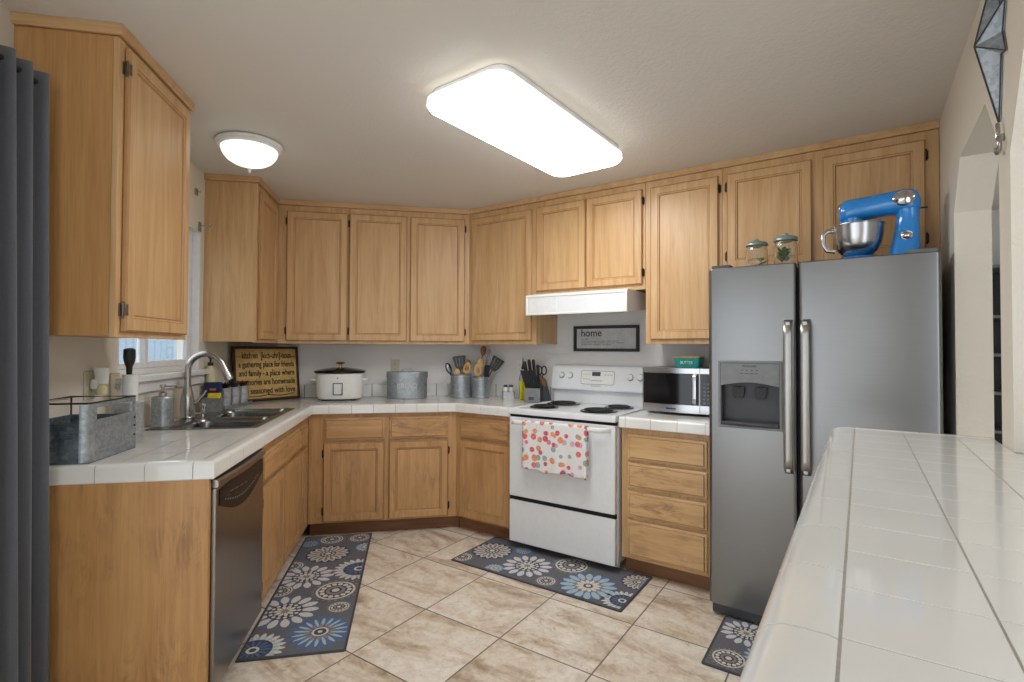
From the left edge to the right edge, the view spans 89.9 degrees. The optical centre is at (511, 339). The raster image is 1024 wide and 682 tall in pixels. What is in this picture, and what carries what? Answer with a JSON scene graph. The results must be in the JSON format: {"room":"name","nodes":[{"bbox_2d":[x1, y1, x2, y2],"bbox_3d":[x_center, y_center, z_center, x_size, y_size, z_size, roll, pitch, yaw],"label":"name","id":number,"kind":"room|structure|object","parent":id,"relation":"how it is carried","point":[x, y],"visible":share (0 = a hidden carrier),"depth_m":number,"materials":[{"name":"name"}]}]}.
{"room":"kitchen","nodes":[
{"label":"kitchen","id":0,"kind":"room"},
{"bbox_2d":[0,3,244,426],"bbox_3d":[-1.660,0.126,1.345,0.130,2.427,5.720,0,-1,-11],"label":"wall","id":1,"kind":"structure","parent":0,"point":[69,357],"depth_m":2.18,"materials":[{"name":"beige paint"}]},
{"bbox_2d":[0,53,37,83],"bbox_3d":[-1.328,-0.847,0.359,0.135,0.050,2.635,0,-1,-11],"label":"curtain rod","id":2,"kind":"object","parent":1,"relation":"attached to","point":[18,69],"visible":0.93,"depth_m":1.56,"materials":[{"name":"black metal"}]},
{"bbox_2d":[0,45,48,681],"bbox_3d":[-1.458,0.228,1.340,0.102,2.187,0.672,0,-1,-11],"label":"curtain","id":3,"kind":"object","parent":2,"relation":"hanging from","point":[24,105],"visible":1,"depth_m":1.57,"materials":[{"name":"fabric"}]},
{"bbox_2d":[83,371,94,399],"bbox_3d":[-1.735,0.187,2.109,0.008,0.116,0.072,0,-1,-11],"label":"wall plate","id":4,"kind":"object","parent":1,"relation":"attached to","point":[88,375],"visible":0.8,"depth_m":2.10,"materials":[{"name":"beige plastic"}]},
{"bbox_2d":[90,367,109,394],"bbox_3d":[-1.702,0.172,2.126,0.062,0.114,0.056,0,-1,-11],"label":"air freshener","id":5,"kind":"object","parent":4,"relation":"attached to","point":[101,374],"visible":1,"depth_m":2.11,"materials":[{"name":"white plastic"}]},
{"bbox_2d":[14,25,190,339],"bbox_3d":[-1.543,-0.521,1.998,0.334,1.033,0.556,0,-1,-11],"label":"upper cabinet","id":6,"kind":"object","parent":1,"relation":"attached to","point":[119,137],"visible":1,"depth_m":1.75,"materials":[{"name":"brown wood"}]},
{"bbox_2d":[10,11,194,111],"bbox_3d":[-1.544,-1.057,2.007,0.327,0.036,0.589,0,-1,-11],"label":"trim","id":7,"kind":"structure","parent":6,"relation":"on","point":[16,18],"depth_m":1.74,"materials":[{"name":"brown wood"}]},
{"bbox_2d":[110,372,119,398],"bbox_3d":[-1.768,0.205,2.291,0.013,0.116,0.072,0,-1,-11],"label":"wall plate","id":8,"kind":"object","parent":1,"relation":"attached to","point":[113,386],"visible":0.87,"depth_m":2.27,"materials":[{"name":"beige plastic"}]},
{"bbox_2d":[115,224,210,395],"bbox_3d":[-1.889,-0.214,2.766,0.150,0.954,0.976,0,-1,-11],"label":"window","id":9,"kind":"structure","parent":1,"relation":"in","point":[153,356],"depth_m":2.93,"materials":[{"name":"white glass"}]},
{"bbox_2d":[198,222,211,231],"bbox_3d":[-1.903,-0.699,3.187,0.071,0.060,0.036,0,-1,-11],"label":"rod bracket","id":10,"kind":"object","parent":1,"relation":"attached to","point":[199,223],"visible":1,"depth_m":3.18,"materials":[{"name":"silver metal"}]},
{"bbox_2d":[203,180,278,342],"bbox_3d":[-1.867,-0.493,3.688,0.331,1.033,0.819,0,-1,-11],"label":"upper cabinet","id":11,"kind":"object","parent":1,"relation":"attached to","point":[240,298],"visible":1,"depth_m":3.29,"materials":[{"name":"brown wood"}]},
{"bbox_2d":[245,340,479,512],"bbox_3d":[-1.178,0.180,4.288,1.923,2.427,0.120,0,-1,-11],"label":"wall","id":12,"kind":"structure","parent":0,"point":[376,359],"depth_m":4.25,"materials":[{"name":"white paint"}]},
{"bbox_2d":[277,205,348,343],"bbox_3d":[-1.521,-0.486,4.002,0.506,1.033,0.334,0,-1,-11],"label":"upper cabinet","id":13,"kind":"object","parent":12,"relation":"attached to","point":[313,242],"visible":1,"depth_m":3.85,"materials":[{"name":"brown wood"}]},
{"bbox_2d":[300,383,471,396],"bbox_3d":[-1.191,0.415,4.214,1.871,0.101,0.011,0,-1,-11],"label":"backsplash","id":14,"kind":"structure","parent":12,"relation":"attached to","point":[437,389],"depth_m":4.23,"materials":[{"name":"tile"}]},
{"bbox_2d":[391,360,399,370],"bbox_3d":[-0.971,0.222,4.261,0.072,0.116,0.008,0,-1,-11],"label":"wall plate","id":15,"kind":"object","parent":12,"relation":"attached to","point":[394,363],"visible":0.86,"depth_m":4.26,"materials":[{"name":"beige plastic"}]},
{"bbox_2d":[347,209,469,343],"bbox_3d":[-0.758,-0.480,4.147,1.057,1.033,0.334,0,-1,-11],"label":"upper cabinet","id":16,"kind":"object","parent":12,"relation":"attached to","point":[409,272],"visible":1,"depth_m":3.98,"materials":[{"name":"brown wood"}]},
{"bbox_2d":[220,513,759,681],"bbox_3d":[-0.134,1.490,7.765,11.700,0.060,17.800,0,-1,-11],"label":"floor","id":17,"kind":"structure","parent":0,"point":[421,614],"depth_m":2.41,"materials":[{"name":"stone"}]},
{"bbox_2d":[49,479,210,681],"bbox_3d":[-1.362,0.916,1.736,0.612,0.862,0.020,0,-1,-11],"label":"end panel","id":18,"kind":"object","parent":17,"relation":"on","point":[129,563],"visible":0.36,"depth_m":1.74,"materials":[{"name":"brown wood"}]},
{"bbox_2d":[208,448,264,681],"bbox_3d":[-1.397,0.925,2.044,0.640,0.854,0.584,0,-1,-11],"label":"dishwasher","id":19,"kind":"object","parent":17,"relation":"on","point":[235,592],"visible":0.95,"depth_m":2.01,"materials":[{"name":"grey metal"}]},
{"bbox_2d":[225,474,257,499],"bbox_3d":[-1.097,0.603,2.093,0.001,0.052,0.400,0,-1,-11],"label":"handle","id":20,"kind":"object","parent":19,"relation":"attached to","point":[237,491],"depth_m":2.09,"materials":[{"name":"grey plastic"}]},
{"bbox_2d":[260,418,307,600],"bbox_3d":[-1.585,0.936,2.919,0.618,0.861,1.192,0,-1,-11],"label":"base cabinet","id":21,"kind":"object","parent":17,"relation":"on","point":[285,458],"visible":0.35,"depth_m":2.80,"materials":[{"name":"brown wood"}]},
{"bbox_2d":[235,533,371,662],"bbox_3d":[-1.079,1.363,2.904,0.446,0.011,1.448,0,-1,-11],"label":"kitchen rug","id":22,"kind":"object","parent":17,"relation":"on","point":[311,610],"visible":1,"depth_m":2.64,"materials":[{"name":"fabric"}]},
{"bbox_2d":[308,412,459,534],"bbox_3d":[-0.844,0.958,3.962,1.271,0.861,0.618,0,-1,-11],"label":"base cabinet","id":23,"kind":"object","parent":17,"relation":"on","point":[370,472],"visible":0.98,"depth_m":3.65,"materials":[{"name":"brown wood"}]},
{"bbox_2d":[49,383,553,485],"bbox_3d":[-0.706,0.428,3.082,2.399,0.165,2.416,0,-1,-11],"label":"countertop","id":24,"kind":"structure","parent":23,"relation":"on","point":[192,454],"depth_m":2.28,"materials":[{"name":"tile"}]},
{"bbox_2d":[49,395,135,464],"bbox_3d":[-1.567,0.318,1.860,0.230,0.207,0.300,0,-1,-11],"label":"storage bin","id":25,"kind":"object","parent":24,"relation":"on","point":[85,437],"visible":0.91,"depth_m":1.77,"materials":[{"name":"metal"}]},
{"bbox_2d":[110,401,144,441],"bbox_3d":[-1.619,0.345,2.159,0.103,0.164,0.093,0,-1,-11],"label":"metal canister","id":26,"kind":"object","parent":24,"relation":"on","point":[126,407],"visible":0.47,"depth_m":2.15,"materials":[{"name":"grey metal"}]},
{"bbox_2d":[121,374,138,400],"bbox_3d":[-1.679,0.290,2.255,0.060,0.276,0.060,0,-1,-11],"label":"brush holder","id":27,"kind":"object","parent":24,"relation":"on","point":[130,383],"visible":0.41,"depth_m":2.23,"materials":[{"name":"white ceramic"}]},
{"bbox_2d":[123,348,135,374],"bbox_3d":[-1.683,0.217,2.254,0.045,0.362,0.045,0,-1,34],"label":"dish brush","id":28,"kind":"object","parent":27,"relation":"in","point":[129,354],"visible":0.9,"depth_m":2.24,"materials":[{"name":"black plastic"}]},
{"bbox_2d":[179,351,232,418],"bbox_3d":[-1.704,0.248,2.867,0.271,0.372,0.074,0,-1,-11],"label":"faucet","id":29,"kind":"object","parent":24,"relation":"on","point":[187,401],"visible":1,"depth_m":2.84,"materials":[{"name":"silver metal"}]},
{"bbox_2d":[205,357,215,381],"bbox_3d":[-1.912,0.274,3.270,0.080,0.342,0.060,0,-1,-11],"label":"soap bottle","id":30,"kind":"object","parent":24,"relation":"on","point":[211,377],"visible":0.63,"depth_m":3.25,"materials":[{"name":"beige plastic"}]},
{"bbox_2d":[201,397,223,411],"bbox_3d":[-1.845,0.400,3.161,0.108,0.088,0.066,0,-1,-11],"label":"sponge caddy","id":31,"kind":"object","parent":24,"relation":"on","point":[212,404],"visible":0.69,"depth_m":3.13,"materials":[{"name":"metal"}]},
{"bbox_2d":[207,393,221,397],"bbox_3d":[-1.830,0.384,3.157,0.072,0.112,0.032,0,-1,-11],"label":"sponge","id":32,"kind":"object","parent":31,"relation":"in","point":[210,395],"visible":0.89,"depth_m":3.14,"materials":[{"name":"yellow"}]},
{"bbox_2d":[204,382,221,396],"bbox_3d":[-1.880,0.356,3.228,0.090,0.178,0.045,0,-1,-11],"label":"pack","id":33,"kind":"object","parent":24,"relation":"on","point":[211,387],"visible":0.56,"depth_m":3.21},
{"bbox_2d":[145,408,294,430],"bbox_3d":[-1.579,0.531,2.892,0.496,0.190,0.836,0,-1,-11],"label":"sink","id":34,"kind":"object","parent":24,"relation":"in","point":[227,418],"visible":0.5,"depth_m":2.87,"materials":[{"name":"silver metal"}]},
{"bbox_2d":[149,384,176,426],"bbox_3d":[-1.742,0.324,2.558,0.106,0.208,0.106,0,-1,34],"label":"soap dispenser","id":35,"kind":"object","parent":34,"relation":"on","point":[162,405],"visible":1,"depth_m":2.52,"materials":[{"name":"metal"}]},
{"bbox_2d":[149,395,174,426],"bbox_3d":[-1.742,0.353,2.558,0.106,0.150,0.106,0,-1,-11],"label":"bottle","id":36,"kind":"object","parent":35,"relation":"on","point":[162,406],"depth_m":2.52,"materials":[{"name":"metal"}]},
{"bbox_2d":[198,402,206,414],"bbox_3d":[-1.812,0.403,3.007,0.044,0.068,0.044,0,-1,-11],"label":"air gap","id":37,"kind":"object","parent":34,"relation":"on","point":[202,406],"visible":1,"depth_m":3.00,"materials":[{"name":"silver metal"}]},
{"bbox_2d":[223,401,252,408],"bbox_3d":[-1.876,0.438,3.455,0.095,0.022,0.347,0,-1,-1],"label":"tray","id":38,"kind":"object","parent":24,"relation":"on","point":[248,402],"visible":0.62,"depth_m":3.42,"materials":[{"name":"metal"}]},
{"bbox_2d":[222,388,231,405],"bbox_3d":[-1.874,0.378,3.345,0.082,0.128,0.082,0,-1,-11],"label":"planter pot","id":39,"kind":"object","parent":38,"relation":"on","point":[226,392],"visible":0.48,"depth_m":3.32,"materials":[{"name":"grey metal"}]},
{"bbox_2d":[222,382,232,387],"bbox_3d":[-1.876,0.320,3.354,0.106,0.084,0.094,0,-1,34],"label":"succulent","id":40,"kind":"object","parent":39,"relation":"in","point":[224,385],"visible":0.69,"depth_m":3.33,"materials":[{"name":"green plant"}]},
{"bbox_2d":[228,386,239,404],"bbox_3d":[-1.875,0.380,3.457,0.082,0.128,0.082,0,-1,-11],"label":"planter pot","id":41,"kind":"object","parent":38,"relation":"on","point":[235,391],"visible":0.52,"depth_m":3.43,"materials":[{"name":"grey metal"}]},
{"bbox_2d":[227,381,241,386],"bbox_3d":[-1.877,0.322,3.466,0.106,0.084,0.094,0,-1,34],"label":"succulent","id":42,"kind":"object","parent":41,"relation":"in","point":[234,384],"visible":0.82,"depth_m":3.44,"materials":[{"name":"green plant"}]},
{"bbox_2d":[238,385,248,402],"bbox_3d":[-1.877,0.382,3.568,0.082,0.128,0.082,0,-1,-11],"label":"planter pot","id":43,"kind":"object","parent":38,"relation":"on","point":[243,389],"visible":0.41,"depth_m":3.54,"materials":[{"name":"grey metal"}]},
{"bbox_2d":[236,380,249,385],"bbox_3d":[-1.878,0.324,3.577,0.106,0.084,0.094,0,-1,34],"label":"succulent","id":44,"kind":"object","parent":43,"relation":"in","point":[245,382],"visible":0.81,"depth_m":3.56,"materials":[{"name":"brown plant"}]},
{"bbox_2d":[231,346,299,400],"bbox_3d":[-1.847,0.253,3.874,0.077,0.405,0.498,-1,-1,37],"label":"wooden sign","id":45,"kind":"object","parent":24,"relation":"on","point":[272,373],"visible":0.94,"depth_m":3.87,"materials":[{"name":"yellow paint"}]},
{"bbox_2d":[311,362,368,400],"bbox_3d":[-1.324,0.315,3.957,0.416,0.290,0.296,0,-1,-11],"label":"slow cooker","id":46,"kind":"object","parent":24,"relation":"on","point":[340,382],"visible":1,"depth_m":3.84,"materials":[{"name":"white ceramic"}]},
{"bbox_2d":[386,368,427,398],"bbox_3d":[-0.840,0.346,4.111,0.325,0.238,0.205,0,-1,-11],"label":"bread box","id":47,"kind":"object","parent":24,"relation":"on","point":[401,384],"visible":1,"depth_m":4.02,"materials":[{"name":"metal"}]},
{"bbox_2d":[450,373,471,397],"bbox_3d":[-0.415,0.373,4.181,0.174,0.190,0.174,0,-1,-11],"label":"utensil crock","id":48,"kind":"object","parent":24,"relation":"on","point":[460,383],"visible":0.96,"depth_m":4.11,"materials":[{"name":"metal"}]},
{"bbox_2d":[445,363,451,375],"bbox_3d":[-0.483,0.322,4.153,0.121,0.270,0.018,1,-1,-25],"label":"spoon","id":49,"kind":"object","parent":48,"relation":"in","point":[448,367],"visible":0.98,"depth_m":4.14,"materials":[{"name":"silver metal"}]},
{"bbox_2d":[453,355,464,371],"bbox_3d":[-0.433,0.292,4.213,0.108,0.329,0.028,1,-1,-20],"label":"slotted turner","id":50,"kind":"object","parent":48,"relation":"in","point":[460,367],"visible":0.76,"depth_m":4.22,"materials":[{"name":"black plastic"}]},
{"bbox_2d":[463,362,470,373],"bbox_3d":[-0.377,0.318,4.154,0.080,0.277,0.028,0,-1,-1],"label":"slotted spoon","id":51,"kind":"object","parent":48,"relation":"in","point":[466,371],"visible":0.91,"depth_m":4.15,"materials":[{"name":"brown wood"}]},
{"bbox_2d":[472,376,489,397],"bbox_3d":[-0.253,0.384,4.161,0.142,0.168,0.142,0,-1,-11],"label":"utensil crock","id":52,"kind":"object","parent":24,"relation":"on","point":[480,385],"visible":0.95,"depth_m":4.10,"materials":[{"name":"metal"}]},
{"bbox_2d":[474,364,481,376],"bbox_3d":[-0.270,0.325,4.134,0.075,0.262,0.031,1,-1,-40],"label":"slotted spoon","id":53,"kind":"object","parent":52,"relation":"in","point":[477,366],"visible":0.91,"depth_m":4.13,"materials":[{"name":"brown wood"}]},
{"bbox_2d":[477,358,482,376],"bbox_3d":[-0.257,0.304,4.173,0.051,0.305,0.018,0,-1,-11],"label":"wooden spoon","id":54,"kind":"object","parent":52,"relation":"in","point":[480,361],"visible":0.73,"depth_m":4.17,"materials":[{"name":"brown wood"}]},
{"bbox_2d":[480,346,485,358],"bbox_3d":[-0.261,0.253,4.208,0.113,0.409,0.021,1,-1,-35],"label":"wooden spoon","id":55,"kind":"object","parent":52,"relation":"in","point":[483,348],"visible":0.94,"depth_m":4.22,"materials":[{"name":"brown wood"}]},
{"bbox_2d":[483,365,489,376],"bbox_3d":[-0.209,0.329,4.142,0.067,0.254,0.021,0,-1,-4],"label":"spatula","id":56,"kind":"object","parent":52,"relation":"in","point":[486,367],"visible":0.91,"depth_m":4.14,"materials":[{"name":"black plastic"}]},
{"bbox_2d":[488,355,503,376],"bbox_3d":[-0.172,0.292,4.182,0.226,0.335,0.019,0,-1,-12],"label":"slotted turner","id":57,"kind":"object","parent":52,"relation":"in","point":[492,368],"visible":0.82,"depth_m":4.19,"materials":[{"name":"black plastic"}]},
{"bbox_2d":[501,385,514,398],"bbox_3d":[-0.029,0.412,4.076,0.104,0.110,0.063,0,-1,-11],"label":"caddy","id":58,"kind":"object","parent":24,"relation":"on","point":[506,394],"visible":1,"depth_m":4.05,"materials":[{"name":"white plastic"}]},
{"bbox_2d":[519,360,524,399],"bbox_3d":[0.085,0.301,4.003,0.054,0.329,0.054,0,-1,-11],"label":"oil bottle","id":59,"kind":"object","parent":24,"relation":"on","point":[521,383],"visible":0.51,"depth_m":3.98,"materials":[{"name":"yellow glass"}]},
{"bbox_2d":[524,384,542,402],"bbox_3d":[0.163,0.399,3.848,0.118,0.129,0.114,0,-1,14],"label":"knife block","id":60,"kind":"object","parent":24,"relation":"on","point":[532,394],"visible":0.94,"depth_m":3.80,"materials":[{"name":"grey plastic"}]},
{"bbox_2d":[520,370,526,387],"bbox_3d":[0.088,0.290,3.811,0.060,0.132,0.020,1,-1,-31],"label":"knife","id":61,"kind":"object","parent":60,"relation":"in","point":[521,371],"visible":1,"depth_m":3.80,"materials":[{"name":"black plastic"}]},
{"bbox_2d":[523,370,529,387],"bbox_3d":[0.107,0.290,3.806,0.060,0.132,0.020,1,-1,-31],"label":"knife","id":62,"kind":"object","parent":60,"relation":"in","point":[524,372],"visible":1,"depth_m":3.80,"materials":[{"name":"black plastic"}]},
{"bbox_2d":[525,370,531,387],"bbox_3d":[0.125,0.290,3.802,0.060,0.132,0.020,1,-1,-31],"label":"knife","id":63,"kind":"object","parent":60,"relation":"in","point":[526,371],"visible":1,"depth_m":3.80,"materials":[{"name":"black plastic"}]},
{"bbox_2d":[528,370,534,387],"bbox_3d":[0.143,0.290,3.797,0.060,0.132,0.020,1,-1,-31],"label":"knife","id":64,"kind":"object","parent":60,"relation":"in","point":[529,372],"visible":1,"depth_m":3.79,"materials":[{"name":"black plastic"}]},
{"bbox_2d":[530,370,536,387],"bbox_3d":[0.162,0.290,3.792,0.060,0.132,0.020,1,-1,-31],"label":"knife","id":65,"kind":"object","parent":60,"relation":"in","point":[531,371],"visible":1,"depth_m":3.79,"materials":[{"name":"black plastic"}]},
{"bbox_2d":[533,370,539,387],"bbox_3d":[0.180,0.290,3.788,0.060,0.132,0.020,1,-1,-31],"label":"knife","id":66,"kind":"object","parent":60,"relation":"in","point":[534,372],"visible":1,"depth_m":3.78,"materials":[{"name":"black plastic"}]},
{"bbox_2d":[536,365,539,384],"bbox_3d":[0.195,0.264,3.829,0.026,0.158,0.050,0,-1,14],"label":"knife","id":67,"kind":"object","parent":60,"relation":"in","point":[537,366],"visible":0.74,"depth_m":3.82,"materials":[{"name":"black plastic"}]},
{"bbox_2d":[540,378,550,400],"bbox_3d":[0.251,0.380,3.939,0.087,0.172,0.100,0,-1,14],"label":"block","id":68,"kind":"object","parent":24,"relation":"on","point":[546,395],"visible":0.67,"depth_m":3.89,"materials":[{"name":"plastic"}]},
{"bbox_2d":[539,366,546,377],"bbox_3d":[0.229,0.247,3.942,0.080,0.096,0.010,0,-1,0],"label":"scissors","id":69,"kind":"object","parent":68,"relation":"in","point":[539,366],"visible":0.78,"depth_m":3.94,"materials":[{"name":"black plastic"}]},
{"bbox_2d":[456,412,510,538],"bbox_3d":[-0.139,0.960,3.920,0.744,0.861,0.616,0,-1,34],"label":"base cabinet","id":70,"kind":"object","parent":17,"relation":"on","point":[483,441],"visible":0.59,"depth_m":3.60,"materials":[{"name":"brown wood"}]},
{"bbox_2d":[451,537,652,611],"bbox_3d":[0.216,1.371,3.087,1.123,0.010,0.480,0,-1,34],"label":"kitchen rug","id":71,"kind":"object","parent":17,"relation":"on","point":[602,585],"visible":1,"depth_m":3.03,"materials":[{"name":"fabric"}]},
{"bbox_2d":[509,365,642,566],"bbox_3d":[0.457,0.783,3.450,0.758,1.202,0.710,0,-1,34],"label":"range","id":72,"kind":"object","parent":17,"relation":"on","point":[563,513],"visible":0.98,"depth_m":3.23,"materials":[{"name":"white metal"}]},
{"bbox_2d":[522,420,588,479],"bbox_3d":[0.258,0.673,3.163,0.456,0.321,0.040,0,-1,34],"label":"dish towel","id":73,"kind":"object","parent":72,"relation":"hanging from","point":[547,447],"visible":1,"depth_m":3.14,"materials":[{"name":"fabric"}]},
{"bbox_2d":[509,401,642,422],"bbox_3d":[0.473,0.475,3.478,0.758,0.040,0.656,0,-1,34],"label":"cooktop","id":74,"kind":"object","parent":72,"relation":"in","point":[560,411],"depth_m":3.32,"materials":[{"name":"white metal"}]},
{"bbox_2d":[622,428,709,589],"bbox_3d":[1.024,0.950,3.131,0.514,0.861,0.616,0,-1,34],"label":"base cabinet","id":75,"kind":"object","parent":17,"relation":"on","point":[666,483],"visible":0.78,"depth_m":2.88,"materials":[{"name":"brown wood"}]},
{"bbox_2d":[619,410,708,435],"bbox_3d":[1.028,0.436,3.130,0.538,0.165,0.631,0,-1,34],"label":"countertop","id":76,"kind":"structure","parent":75,"relation":"on","point":[698,424],"depth_m":2.92,"materials":[{"name":"tile"}]},
{"bbox_2d":[643,366,708,414],"bbox_3d":[1.086,0.315,3.216,0.448,0.283,0.384,0,-1,34],"label":"microwave","id":77,"kind":"object","parent":76,"relation":"on","point":[674,389],"visible":0.67,"depth_m":3.08,"materials":[{"name":"silver metal"}]},
{"bbox_2d":[673,356,704,367],"bbox_3d":[1.114,0.138,3.231,0.170,0.070,0.114,0,-1,34],"label":"butter dish","id":78,"kind":"object","parent":77,"relation":"on","point":[680,361],"visible":0.99,"depth_m":3.19,"materials":[{"name":"teal ceramic"}]},
{"bbox_2d":[703,384,708,403],"bbox_3d":[1.146,0.316,2.991,0.056,0.118,0.003,0,-1,26],"label":"keypad","id":79,"kind":"object","parent":77,"relation":"attached to","point":[705,386],"depth_m":3.00,"materials":[{"name":"grey plastic"}]},
{"bbox_2d":[701,616,758,676],"bbox_3d":[1.234,1.359,2.139,0.748,0.010,0.463,0,-1,34],"label":"kitchen rug","id":80,"kind":"object","parent":17,"relation":"on","point":[728,651],"visible":0.31,"depth_m":2.27,"materials":[{"name":"fabric"}]},
{"bbox_2d":[709,248,943,623],"bbox_3d":[1.558,0.500,2.608,0.912,1.748,0.820,0,-1,34],"label":"refrigerator","id":81,"kind":"object","parent":17,"relation":"on","point":[812,349],"visible":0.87,"depth_m":2.37,"materials":[{"name":"grey metal"}]},
{"bbox_2d":[745,239,767,265],"bbox_3d":[1.262,-0.429,2.646,0.106,0.178,0.106,0,-1,34],"label":"glass jar","id":82,"kind":"object","parent":81,"relation":"on","point":[756,251],"visible":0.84,"depth_m":2.60,"materials":[{"name":"white"}]},
{"bbox_2d":[773,233,797,267],"bbox_3d":[1.372,-0.437,2.572,0.110,0.192,0.110,0,-1,34],"label":"glass jar","id":83,"kind":"object","parent":81,"relation":"on","point":[785,246],"visible":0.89,"depth_m":2.53,"materials":[{"name":"white"}]},
{"bbox_2d":[821,188,927,258],"bbox_3d":[1.674,-0.511,2.387,0.403,0.336,0.214,0,-1,34],"label":"stand mixer","id":84,"kind":"object","parent":81,"relation":"on","point":[856,234],"visible":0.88,"depth_m":2.33,"materials":[{"name":"blue metal"}]},
{"bbox_2d":[821,220,885,256],"bbox_3d":[1.618,-0.463,2.414,0.234,0.148,0.214,0,-1,-11],"label":"bowl","id":85,"kind":"object","parent":84,"relation":"on","point":[851,238],"depth_m":2.35,"materials":[{"name":"silver metal"}]},
{"bbox_2d":[992,264,1001,443],"bbox_3d":[3.863,0.427,3.721,1.050,1.951,0.359,0,-1,34],"label":"shelving unit","id":86,"kind":"object","parent":17,"relation":"on","point":[995,268],"visible":0.02,"depth_m":3.99,"materials":[{"name":"black plastic"}]},
{"bbox_2d":[0,0,998,214],"bbox_3d":[2.136,-1.052,4.170,8.630,0.060,9.800,0,-1,-11],"label":"ceiling","id":87,"kind":"structure","parent":0,"point":[344,87],"depth_m":2.05,"materials":[{"name":"white paint"}]},
{"bbox_2d":[214,131,282,172],"bbox_3d":[-1.416,-0.979,2.770,0.331,0.162,0.331,0,-1,-11],"label":"ceiling light","id":88,"kind":"object","parent":87,"relation":"attached to","point":[250,151],"visible":1,"depth_m":2.68,"materials":[{"name":"white glass"}]},
{"bbox_2d":[427,64,621,176],"bbox_3d":[0.117,-1.014,2.510,0.452,0.090,1.127,-1,-1,37],"label":"ceiling light","id":89,"kind":"object","parent":87,"relation":"attached to","point":[497,104],"visible":1,"depth_m":2.30,"materials":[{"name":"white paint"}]},
{"bbox_2d":[480,309,708,386],"bbox_3d":[1.037,0.176,3.584,3.183,2.427,0.121,0,-1,34],"label":"wall","id":90,"kind":"structure","parent":0,"point":[561,353],"depth_m":3.87,"materials":[{"name":"white paint"}]},
{"bbox_2d":[469,203,556,343],"bbox_3d":[-0.051,-0.479,4.062,0.752,1.033,0.331,0,-1,34],"label":"upper cabinet","id":91,"kind":"object","parent":90,"relation":"attached to","point":[502,241],"visible":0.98,"depth_m":3.88,"materials":[{"name":"brown wood"}]},
{"bbox_2d":[516,360,522,374],"bbox_3d":[0.065,0.224,4.165,0.072,0.116,0.008,0,-1,34],"label":"wall plate","id":92,"kind":"object","parent":90,"relation":"attached to","point":[518,362],"visible":0.75,"depth_m":4.17,"materials":[{"name":"white plastic"}]},
{"bbox_2d":[489,384,553,399],"bbox_3d":[0.035,0.419,4.179,0.741,0.101,0.011,0,-1,34],"label":"backsplash","id":93,"kind":"structure","parent":90,"relation":"attached to","point":[494,389],"depth_m":4.26,"materials":[{"name":"tile"}]},
{"bbox_2d":[204,120,939,214],"bbox_3d":[0.160,-1.025,3.410,4.083,0.036,1.140,0,-1,11],"label":"trim","id":94,"kind":"structure","parent":90,"relation":"attached to","point":[931,125],"depth_m":3.27,"materials":[{"name":"brown wood"}]},
{"bbox_2d":[536,183,645,293],"bbox_3d":[0.598,-0.659,3.624,0.811,0.683,0.334,0,-1,34],"label":"upper cabinet","id":95,"kind":"object","parent":90,"relation":"attached to","point":[593,241],"visible":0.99,"depth_m":3.47,"materials":[{"name":"brown wood"}]},
{"bbox_2d":[526,288,645,315],"bbox_3d":[0.530,-0.242,3.575,0.746,0.148,0.455,0,-1,34],"label":"range hood","id":96,"kind":"object","parent":95,"relation":"attached to","point":[612,300],"visible":0.91,"depth_m":3.36,"materials":[{"name":"white metal"}]},
{"bbox_2d":[573,325,639,351],"bbox_3d":[0.680,-0.009,3.741,0.509,0.189,0.025,0,-1,34],"label":"picture frame","id":97,"kind":"object","parent":90,"relation":"attached to","point":[612,338],"visible":1,"depth_m":3.73,"materials":[{"name":"grey wood"}]},
{"bbox_2d":[581,339,623,344],"bbox_3d":[0.660,0.015,3.760,0.343,0.046,0.003,0,-1,34],"label":"print","id":98,"kind":"object","parent":97,"relation":"attached to","point":[581,339],"depth_m":3.80},
{"bbox_2d":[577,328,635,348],"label":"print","id":99,"kind":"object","parent":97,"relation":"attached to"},
{"bbox_2d":[646,169,722,343],"bbox_3d":[1.125,-0.488,3.263,0.461,1.033,0.334,0,-1,34],"label":"upper cabinet","id":100,"kind":"object","parent":90,"relation":"attached to","point":[684,229],"visible":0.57,"depth_m":3.13,"materials":[{"name":"brown wood"}]},
{"bbox_2d":[722,129,939,266],"bbox_3d":[1.726,-0.695,2.859,0.985,0.630,0.334,0,-1,34],"label":"upper cabinet","id":101,"kind":"object","parent":90,"relation":"attached to","point":[800,195],"visible":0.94,"depth_m":2.74,"materials":[{"name":"brown wood"}]},
{"bbox_2d":[939,0,1023,452],"bbox_3d":[0.981,0.126,0.770,0.114,2.427,4.599,0,-1,34],"label":"wall","id":102,"kind":"structure","parent":0,"point":[968,163],"depth_m":1.99,"materials":[{"name":"beige paint"}]},
{"bbox_2d":[739,427,1023,681],"bbox_3d":[0.752,0.295,0.580,0.767,0.054,2.330,0,-1,34],"label":"countertop","id":103,"kind":"structure","parent":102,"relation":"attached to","point":[903,561],"depth_m":0.60,"materials":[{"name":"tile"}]},
{"bbox_2d":[973,0,1006,122],"bbox_3d":[1.307,-0.816,1.414,0.054,0.449,0.174,0,-1,34],"label":"star","id":104,"kind":"object","parent":102,"relation":"attached to","point":[990,44],"visible":1,"depth_m":1.39,"materials":[{"name":"metal"}]},
{"bbox_2d":[994,123,1003,154],"bbox_3d":[1.307,-0.541,1.376,0.017,0.090,0.054,0,-1,34],"label":"hook","id":105,"kind":"object","parent":102,"relation":"attached to","point":[999,137],"visible":1,"depth_m":1.37,"materials":[{"name":"silver metal"}]},
{"bbox_2d":[992,210,999,264],"bbox_3d":[4.916,0.187,3.308,3.540,2.427,0.120,0,-1,34],"label":"wall","id":106,"kind":"structure","parent":0,"point":[995,213],"depth_m":4.02,"materials":[{"name":"white paint"}]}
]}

